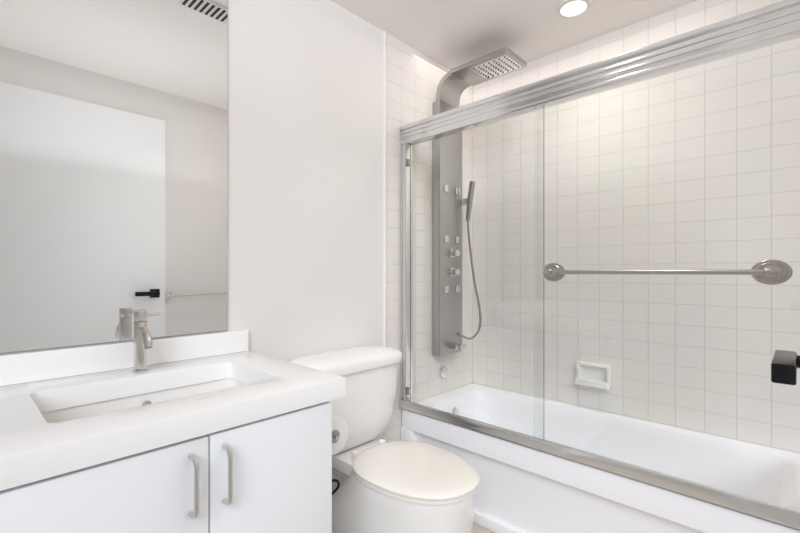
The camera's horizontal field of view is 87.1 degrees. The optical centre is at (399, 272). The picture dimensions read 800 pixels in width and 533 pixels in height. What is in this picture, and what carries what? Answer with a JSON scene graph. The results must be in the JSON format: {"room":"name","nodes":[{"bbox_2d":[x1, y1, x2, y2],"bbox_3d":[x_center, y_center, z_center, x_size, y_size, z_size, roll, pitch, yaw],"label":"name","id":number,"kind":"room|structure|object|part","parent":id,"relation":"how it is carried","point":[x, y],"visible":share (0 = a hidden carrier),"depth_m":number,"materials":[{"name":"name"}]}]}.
{"room":"bathroom","nodes":[
{"label":"bathroom","id":0,"kind":"room"},
{"bbox_2d":[0,0,383,490],"bbox_3d":[-0.632,-0.040,1.571,0.001,2.380,1.610,0,0,44],"label":"wall","id":1,"kind":"structure","parent":0,"point":[305,177],"depth_m":1.81,"materials":[{"name":"white paint"}]},
{"bbox_2d":[0,0,227,352],"bbox_3d":[-0.910,-0.473,1.272,0.005,1.374,0.788,0,0,43],"label":"mirror glass","id":2,"kind":"object","parent":1,"relation":"attached to","point":[113,165],"visible":1,"depth_m":1.29,"materials":[{"name":"silver mirror"}]},
{"bbox_2d":[0,329,248,401],"bbox_3d":[-0.879,0.260,1.294,0.020,0.080,0.863,0,0,44],"label":"backsplash","id":3,"kind":"structure","parent":1,"relation":"attached to","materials":[{"name":"white stone"}]},
{"bbox_2d":[384,31,385,441],"bbox_3d":[-0.077,-0.040,2.151,0.008,2.380,0.006,0,0,43],"label":"wall trim","id":4,"kind":"structure","parent":1,"relation":"attached to","point":[385,196],"depth_m":2.15,"materials":[{"name":"white paint"}]},
{"bbox_2d":[386,33,472,441],"bbox_3d":[0.198,-0.040,2.446,0.001,2.380,0.800,0,0,44],"label":"tiled wall","id":5,"kind":"structure","parent":0,"point":[413,77],"depth_m":2.22,"materials":[{"name":"white tile"}]},
{"bbox_2d":[432,47,526,115],"bbox_3d":[0.455,-0.324,2.368,0.476,1.609,0.286,0,0,43],"label":"shower head","id":6,"kind":"object","parent":5,"relation":"attached to","point":[455,83],"visible":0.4,"depth_m":2.34,"materials":[{"name":"silver metal"}]},
{"bbox_2d":[472,522,494,532],"bbox_3d":[0.231,1.150,1.304,1.620,0.001,2.410,0,0,44],"label":"floor","id":7,"kind":"structure","parent":0,"point":[476,528],"depth_m":1.88,"materials":[{"name":"tile"}]},
{"bbox_2d":[0,310,347,532],"bbox_3d":[-0.632,0.634,1.110,0.632,1.032,0.937,0,0,43],"label":"bathroom vanity","id":8,"kind":"object","parent":7,"relation":"on","point":[218,432],"visible":1,"depth_m":0.99,"materials":[{"name":"painted wood"},{"name":"quartz"},{"name":"brushed nickel"}]},
{"bbox_2d":[131,310,161,372],"bbox_3d":[-0.752,0.209,1.270,0.109,0.182,0.080,0,0,44],"label":"faucet","id":9,"kind":"object","parent":8,"relation":"on","point":[143,341],"depth_m":1.26,"materials":[{"name":"silver metal"}]},
{"bbox_2d":[290,345,479,532],"bbox_3d":[-0.047,0.745,1.627,0.746,0.811,0.547,0,0,43],"label":"toilet","id":10,"kind":"object","parent":7,"relation":"on","point":[403,486],"visible":0.69,"depth_m":1.56,"materials":[{"name":"white ceramic"}]},
{"bbox_2d":[400,0,799,532],"bbox_3d":[0.808,0.188,1.911,1.616,1.924,0.731,0,0,43],"label":"shower enclosure","id":11,"kind":"object","parent":7,"relation":"on","point":[599,293],"visible":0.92,"depth_m":1.51,"materials":[{"name":"clear glass"}]},
{"bbox_3d":[0.327,-0.013,1.993,0.739,1.414,0.006,0,0,44],"label":"shower door glass","id":12,"kind":"part","parent":11,"relation":"part of","materials":[{"name":"clear glass"}]},
{"bbox_3d":[0.859,-0.013,1.450,0.839,1.414,0.006,0,0,44],"label":"shower door glass","id":13,"kind":"part","parent":11,"relation":"part of","materials":[{"name":"clear glass"}]},
{"bbox_2d":[331,0,696,68],"bbox_3d":[0.231,-1.230,1.304,1.620,0.001,2.410,0,0,44],"label":"ceiling","id":14,"kind":"structure","parent":0,"point":[449,34],"depth_m":2.08,"materials":[{"name":"white paint"}]},
{"bbox_2d":[556,0,590,17],"bbox_3d":[0.805,-1.225,1.952,0.150,0.010,0.150,0,0,43],"label":"recessed light","id":15,"kind":"object","parent":14,"relation":"in","point":[570,8],"visible":1,"depth_m":1.95,"materials":[{"name":"white plastic"}]},
{"bbox_2d":[473,0,783,101],"bbox_3d":[1.061,-0.040,2.178,1.620,2.380,0.001,0,0,44],"label":"tiled wall","id":16,"kind":"structure","parent":0,"point":[697,14],"depth_m":2.12,"materials":[{"name":"white tile"}]},
{"bbox_3d":[0.021,0.040,-0.058,0.050,2.220,0.144,0,0,44],"label":"door frame","id":17,"kind":"structure","parent":0,"visible":0},
{"bbox_2d":[771,350,799,384],"bbox_3d":[0.368,0.059,0.352,0.107,2.158,0.923,0,0,43],"label":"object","id":18,"kind":"structure","parent":17,"relation":"attached to","point":[785,365],"depth_m":0.58,"materials":[{"name":"black"}]}
]}

